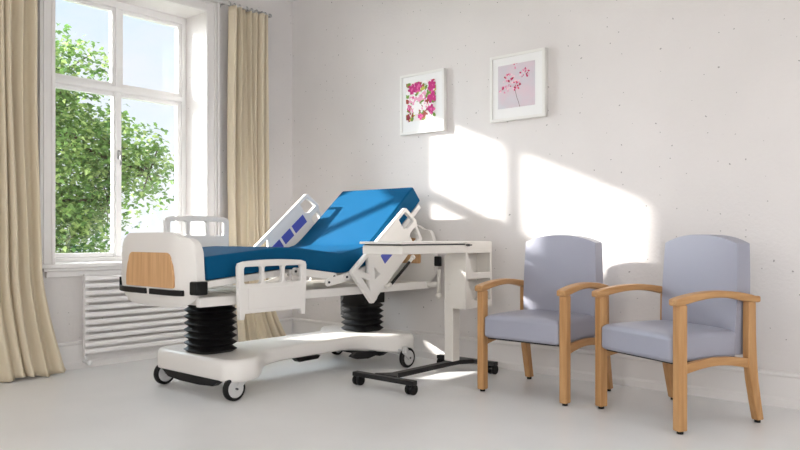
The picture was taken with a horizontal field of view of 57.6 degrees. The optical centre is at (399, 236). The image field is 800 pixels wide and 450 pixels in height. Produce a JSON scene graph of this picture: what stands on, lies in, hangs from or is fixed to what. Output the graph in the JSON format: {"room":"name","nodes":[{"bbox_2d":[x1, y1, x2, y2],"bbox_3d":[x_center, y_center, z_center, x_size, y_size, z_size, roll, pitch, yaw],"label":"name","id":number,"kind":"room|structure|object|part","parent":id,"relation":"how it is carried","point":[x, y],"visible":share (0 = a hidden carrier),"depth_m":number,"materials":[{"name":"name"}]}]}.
{"room":"care facility","nodes":[
{"label":"care facility","id":0,"kind":"room"},
{"bbox_2d":[43,0,291,342],"bbox_3d":[-3.700,-0.655,4.403,0.390,3.310,7.610,0,0,41],"label":"wall","id":1,"kind":"structure","parent":0,"point":[64,295],"depth_m":6.54,"materials":[{"name":"paint"}]},
{"bbox_2d":[37,0,219,277],"bbox_3d":[-2.260,-0.902,6.006,0.465,2.405,1.589,0,0,41],"label":"window","id":2,"kind":"structure","parent":1,"relation":"in","point":[54,264],"depth_m":6.10,"materials":[{"name":"white paint"}]},
{"bbox_3d":[-2.241,0.250,5.990,0.415,0.100,1.589,0,0,41],"label":"sill","id":3,"kind":"part","parent":2,"relation":"part of","materials":[{"name":"white paint"}]},
{"bbox_3d":[-2.600,-1.591,5.888,0.050,0.658,0.595,0,0,41],"label":"sash","id":4,"kind":"part","parent":2,"relation":"part of","materials":[{"name":"glass"}]},
{"bbox_3d":[-2.594,-0.525,5.896,0.050,1.380,0.615,0,0,41],"label":"sash","id":5,"kind":"part","parent":2,"relation":"part of","materials":[{"name":"glass"}]},
{"bbox_3d":[-2.344,-0.665,6.086,0.045,0.130,0.028,0,0,41],"label":"handle","id":6,"kind":"part","parent":2,"relation":"part of","materials":[{"name":"silver metal"}]},
{"bbox_3d":[-2.396,-0.890,6.124,0.105,2.180,1.309,0,0,41],"label":"frame","id":7,"kind":"part","parent":2,"relation":"part of","materials":[{"name":"white paint"}]},
{"bbox_3d":[-2.195,-0.525,6.356,0.050,1.380,0.604,0,0,41],"label":"sash","id":8,"kind":"part","parent":2,"relation":"part of","materials":[{"name":"white paint"}]},
{"bbox_3d":[-2.188,-1.591,6.364,0.050,0.658,0.584,0,0,41],"label":"sash","id":9,"kind":"part","parent":2,"relation":"part of","materials":[{"name":"glass"}]},
{"bbox_2d":[82,274,188,365],"bbox_3d":[-2.060,0.625,5.890,0.138,0.690,1.035,0,0,41],"label":"radiator","id":10,"kind":"object","parent":1,"relation":"attached to","point":[86,278],"visible":0.52,"depth_m":5.67,"materials":[{"name":"white metal"}]},
{"bbox_2d":[58,317,292,370],"bbox_3d":[-3.443,0.895,4.378,0.030,0.209,7.310,0,0,41],"label":"baseboard","id":11,"kind":"structure","parent":1,"relation":"attached to","point":[71,352],"depth_m":5.74,"materials":[{"name":"white paint"}]},
{"bbox_2d":[213,0,271,17],"bbox_3d":[-2.231,-2.068,5.697,0.134,0.044,3.030,0,0,41],"label":"curtain rod","id":12,"kind":"object","parent":1,"relation":"attached to","point":[220,1],"visible":0.73,"depth_m":6.52,"materials":[{"name":"white paint"}]},
{"bbox_2d":[0,0,65,381],"bbox_3d":[-2.725,-0.547,4.984,0.158,3.087,0.871,0,0,41],"label":"curtain","id":13,"kind":"object","parent":12,"relation":"hanging from","point":[29,347],"visible":1,"depth_m":5.09,"materials":[{"name":"beige fabric"}]},
{"bbox_2d":[227,1,285,341],"bbox_3d":[-1.276,-0.547,6.658,0.155,3.088,0.630,0,0,41],"label":"curtain","id":14,"kind":"object","parent":12,"relation":"hanging from","point":[248,82],"visible":0.79,"depth_m":6.59,"materials":[{"name":"beige fabric"}]},
{"bbox_2d":[0,351,799,449],"bbox_3d":[-0.584,1.100,1.902,8.374,0.200,7.910,0,0,41],"label":"floor","id":15,"kind":"structure","parent":0,"point":[315,404],"depth_m":4.07,"materials":[{"name":"paint"}]},
{"bbox_2d":[119,194,441,400],"bbox_3d":[-0.775,0.321,5.306,1.074,1.357,2.344,0,0,41],"label":"hospital bed","id":16,"kind":"object","parent":15,"relation":"on","point":[165,268],"visible":0.94,"depth_m":4.77,"materials":[{"name":"white plastic"}]},
{"bbox_3d":[-1.525,0.198,4.425,0.540,0.209,0.012,0,0,41],"label":"oak panel","id":17,"kind":"part","parent":16,"relation":"part of","materials":[{"name":"laminate"}]},
{"bbox_3d":[-1.504,0.199,4.483,0.877,0.453,0.117,0,0,41],"label":"footboard","id":18,"kind":"part","parent":16,"relation":"part of","materials":[{"name":"white plastic"}]},
{"bbox_3d":[-1.465,0.025,5.250,0.034,0.359,0.533,0,0,41],"label":"rail","id":19,"kind":"part","parent":16,"relation":"part of","materials":[{"name":"white plastic"}]},
{"bbox_3d":[-0.953,0.257,4.499,0.022,0.089,0.582,0,0,41],"label":"rail","id":20,"kind":"part","parent":16,"relation":"part of","materials":[{"name":"white metal"}]},
{"bbox_3d":[-0.796,0.319,4.540,0.034,0.359,0.540,0,0,41],"label":"rail","id":21,"kind":"part","parent":16,"relation":"part of","materials":[{"name":"white plastic"}]},
{"bbox_3d":[-1.000,0.340,5.649,0.012,0.110,0.360,0,0,41],"label":"hinge plate","id":22,"kind":"part","parent":16,"relation":"part of","materials":[{"name":"white metal"}]},
{"bbox_3d":[-0.777,0.385,5.304,0.520,0.040,1.100,0,0,41],"label":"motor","id":23,"kind":"part","parent":16,"relation":"part of","materials":[{"name":"white plastic"}]},
{"bbox_3d":[-0.901,-0.008,5.901,0.034,0.699,0.773,0,0,41],"label":"rail","id":24,"kind":"part","parent":16,"relation":"part of","materials":[{"name":"white plastic"}]},
{"bbox_2d":[202,187,419,279],"bbox_3d":[-0.789,-0.067,5.274,0.790,0.646,1.992,0,0,41],"label":"mattress","id":25,"kind":"object","parent":16,"relation":"on","point":[332,244],"visible":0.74,"depth_m":5.50,"materials":[{"name":"blue fabric"}]},
{"bbox_3d":[-0.588,0.255,4.920,0.022,0.084,0.427,0,0,41],"label":"rail","id":26,"kind":"part","parent":16,"relation":"part of","materials":[{"name":"white plastic"}]},
{"bbox_3d":[-0.574,0.248,4.896,0.012,0.097,0.400,0,0,41],"label":"hinge plate","id":27,"kind":"part","parent":16,"relation":"part of","materials":[{"name":"white plastic"}]},
{"bbox_3d":[-0.563,0.078,6.085,0.020,0.554,0.500,0,0,41],"label":"backrest lift plate","id":28,"kind":"part","parent":16,"relation":"part of","materials":[{"name":"white metal"}]},
{"bbox_3d":[-0.439,0.297,5.037,0.012,0.080,0.215,0,0,41],"label":"hinge plate","id":29,"kind":"part","parent":16,"relation":"part of","materials":[{"name":"white plastic"}]},
{"bbox_3d":[-0.331,0.268,5.143,0.012,0.070,0.185,0,0,41],"label":"hinge plate","id":30,"kind":"part","parent":16,"relation":"part of","materials":[{"name":"white plastic"}]},
{"bbox_3d":[-0.303,0.247,5.249,0.022,0.097,0.277,0,0,41],"label":"rail","id":31,"kind":"part","parent":16,"relation":"part of","materials":[{"name":"white metal"}]},
{"bbox_3d":[-0.091,0.129,5.354,0.034,0.694,0.776,0,0,41],"label":"rail","id":32,"kind":"part","parent":16,"relation":"part of","materials":[{"name":"white plastic"}]},
{"bbox_3d":[-0.033,0.174,6.180,0.877,0.553,0.052,0,0,41],"label":"headboard","id":33,"kind":"part","parent":16,"relation":"part of","materials":[{"name":"white plastic"}]},
{"bbox_3d":[-0.036,0.113,6.143,0.540,0.209,0.012,0,0,41],"label":"oak panel","id":34,"kind":"part","parent":16,"relation":"part of","materials":[{"name":"laminate"}]},
{"bbox_3d":[-0.002,-0.044,5.596,0.022,0.432,0.489,0,0,41],"label":"rail","id":35,"kind":"part","parent":16,"relation":"part of","materials":[{"name":"white plastic"}]},
{"bbox_2d":[352,241,497,394],"bbox_3d":[0.190,0.515,5.098,0.530,0.970,1.045,0,0,41],"label":"table","id":36,"kind":"object","parent":15,"relation":"on","point":[468,264],"visible":0.95,"depth_m":5.16,"materials":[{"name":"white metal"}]},
{"bbox_2d":[475,235,612,405],"bbox_3d":[0.937,0.493,4.714,0.662,1.014,0.632,0,0,42],"label":"armchair","id":37,"kind":"object","parent":15,"relation":"on","point":[562,272],"visible":0.93,"depth_m":4.70,"materials":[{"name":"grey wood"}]},
{"bbox_3d":[0.536,0.665,4.719,0.050,0.641,0.056,0,0,42],"label":"leg","id":38,"kind":"part","parent":37,"relation":"part of","materials":[{"name":"brown wood"}]},
{"bbox_3d":[0.705,0.315,4.904,0.062,0.070,0.600,0,0,42],"label":"armrest","id":39,"kind":"part","parent":37,"relation":"part of","materials":[{"name":"brown wood"}]},
{"bbox_3d":[0.891,0.665,5.108,0.046,0.641,0.113,0,0,42],"label":"leg","id":40,"kind":"part","parent":37,"relation":"part of","materials":[{"name":"brown wood"}]},
{"bbox_3d":[0.913,0.652,4.687,0.524,0.010,0.450,0,0,42],"label":"seat frame","id":41,"kind":"part","parent":37,"relation":"part of","materials":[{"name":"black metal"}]},
{"bbox_3d":[0.897,0.566,4.670,0.544,0.163,0.480,0,0,42],"label":"seat","id":42,"kind":"part","parent":37,"relation":"part of","materials":[{"name":"grey fabric"}]},
{"bbox_3d":[1.087,0.310,4.878,0.540,0.649,0.144,0,0,42],"label":"backrest","id":43,"kind":"part","parent":37,"relation":"part of","materials":[{"name":"fabric"}]},
{"bbox_3d":[0.979,0.665,4.315,0.050,0.641,0.056,0,0,42],"label":"leg","id":44,"kind":"part","parent":37,"relation":"part of","materials":[{"name":"brown wood"}]},
{"bbox_3d":[1.148,0.315,4.499,0.062,0.070,0.600,0,0,42],"label":"armrest","id":45,"kind":"part","parent":37,"relation":"part of","materials":[{"name":"brown wood"}]},
{"bbox_3d":[1.148,0.664,4.499,0.028,0.071,0.450,0,0,42],"label":"rail","id":46,"kind":"part","parent":37,"relation":"part of","materials":[{"name":"brown wood"}]},
{"bbox_3d":[1.334,0.665,4.703,0.046,0.641,0.113,0,0,42],"label":"leg","id":47,"kind":"part","parent":37,"relation":"part of","materials":[{"name":"brown wood"}]},
{"bbox_2d":[592,235,763,434],"bbox_3d":[1.541,0.493,4.079,0.632,1.014,0.662,0,0,-25],"label":"armchair","id":48,"kind":"object","parent":15,"relation":"on","point":[708,307],"visible":1,"depth_m":3.94,"materials":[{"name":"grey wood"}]},
{"bbox_3d":[1.174,0.665,4.241,0.056,0.641,0.050,0,0,-25],"label":"leg","id":49,"kind":"part","parent":48,"relation":"part of","materials":[{"name":"brown wood"}]},
{"bbox_3d":[1.401,0.664,4.345,0.450,0.071,0.028,0,0,-25],"label":"rail","id":50,"kind":"part","parent":48,"relation":"part of","materials":[{"name":"brown wood"}]},
{"bbox_3d":[1.401,0.315,4.345,0.600,0.070,0.062,0,0,-25],"label":"armrest","id":51,"kind":"part","parent":48,"relation":"part of","materials":[{"name":"brown wood"}]},
{"bbox_3d":[1.652,0.665,4.460,0.113,0.641,0.046,0,0,-25],"label":"leg","id":52,"kind":"part","parent":48,"relation":"part of","materials":[{"name":"brown wood"}]},
{"bbox_3d":[1.487,0.566,4.055,0.480,0.163,0.544,0,0,-25],"label":"seat","id":53,"kind":"part","parent":48,"relation":"part of","materials":[{"name":"fabric"}]},
{"bbox_3d":[1.508,0.652,4.064,0.450,0.010,0.524,0,0,-25],"label":"seat frame","id":54,"kind":"part","parent":48,"relation":"part of","materials":[{"name":"brown wood"}]},
{"bbox_3d":[1.424,0.665,3.696,0.056,0.641,0.050,0,0,-25],"label":"leg","id":55,"kind":"part","parent":48,"relation":"part of","materials":[{"name":"brown wood"}]},
{"bbox_3d":[1.743,0.310,4.172,0.144,0.649,0.540,0,0,-25],"label":"backrest","id":56,"kind":"part","parent":48,"relation":"part of","materials":[{"name":"grey fabric"}]},
{"bbox_3d":[1.651,0.315,3.800,0.600,0.070,0.062,0,0,-25],"label":"armrest","id":57,"kind":"part","parent":48,"relation":"part of","materials":[{"name":"brown wood"}]},
{"bbox_3d":[1.651,0.664,3.800,0.450,0.071,0.028,0,0,-25],"label":"rail","id":58,"kind":"part","parent":48,"relation":"part of","materials":[{"name":"brown wood"}]},
{"bbox_3d":[1.902,0.665,3.914,0.113,0.641,0.046,0,0,-25],"label":"leg","id":59,"kind":"part","parent":48,"relation":"part of","materials":[{"name":"brown wood"}]},
{"bbox_2d":[292,0,799,372],"bbox_3d":[1.907,-0.655,4.778,8.374,3.310,0.300,0,0,41],"label":"wall","id":60,"kind":"structure","parent":0,"point":[667,120],"depth_m":5.13,"materials":[{"name":"paint"}]},
{"bbox_2d":[400,68,446,135],"bbox_3d":[0.190,-1.113,6.035,0.470,0.503,0.044,0,0,41],"label":"framed picture","id":61,"kind":"object","parent":60,"relation":"attached to","point":[423,95],"visible":1,"depth_m":6.01,"materials":[{"name":"white paint"}]},
{"bbox_2d":[406,79,435,121],"bbox_3d":[0.172,-1.130,6.032,0.319,0.326,0.005,0,0,41],"label":"print","id":62,"kind":"object","parent":61,"relation":"attached to","point":[420,93],"depth_m":6.03,"materials":[{"name":"multicoloured"}]},
{"bbox_2d":[490,47,547,122],"bbox_3d":[0.882,-1.126,5.436,0.476,0.498,0.044,0,0,41],"label":"framed picture","id":63,"kind":"object","parent":60,"relation":"attached to","point":[519,80],"visible":1,"depth_m":5.41,"materials":[{"name":"white paint"}]},
{"bbox_2d":[498,60,534,108],"bbox_3d":[0.867,-1.134,5.432,0.321,0.326,0.002,0,0,41],"label":"print","id":64,"kind":"object","parent":63,"relation":"attached to","point":[516,78],"depth_m":5.43,"materials":[{"name":"pink paper"}]},
{"bbox_2d":[292,318,799,409],"bbox_3d":[1.845,0.895,4.614,7.654,0.209,0.030,0,0,41],"label":"baseboard","id":65,"kind":"structure","parent":60,"relation":"attached to","point":[781,389],"depth_m":4.90,"materials":[{"name":"white paint"}]},
{"label":"outside","id":66,"kind":"structure","parent":0,"visible":0},
{"bbox_3d":[-29.805,4.050,39.055,83.800,0.100,100.000,0,0,41],"label":"ground","id":67,"kind":"structure","parent":66,"visible":0},
{"bbox_2d":[55,23,174,252],"bbox_3d":[-4.960,0.505,10.124,3.916,6.995,2.639,0,0,-30],"label":"tree","id":68,"kind":"object","parent":67,"relation":"on","point":[69,211],"visible":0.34,"depth_m":10.17,"materials":[{"name":"green plant"}]}
]}

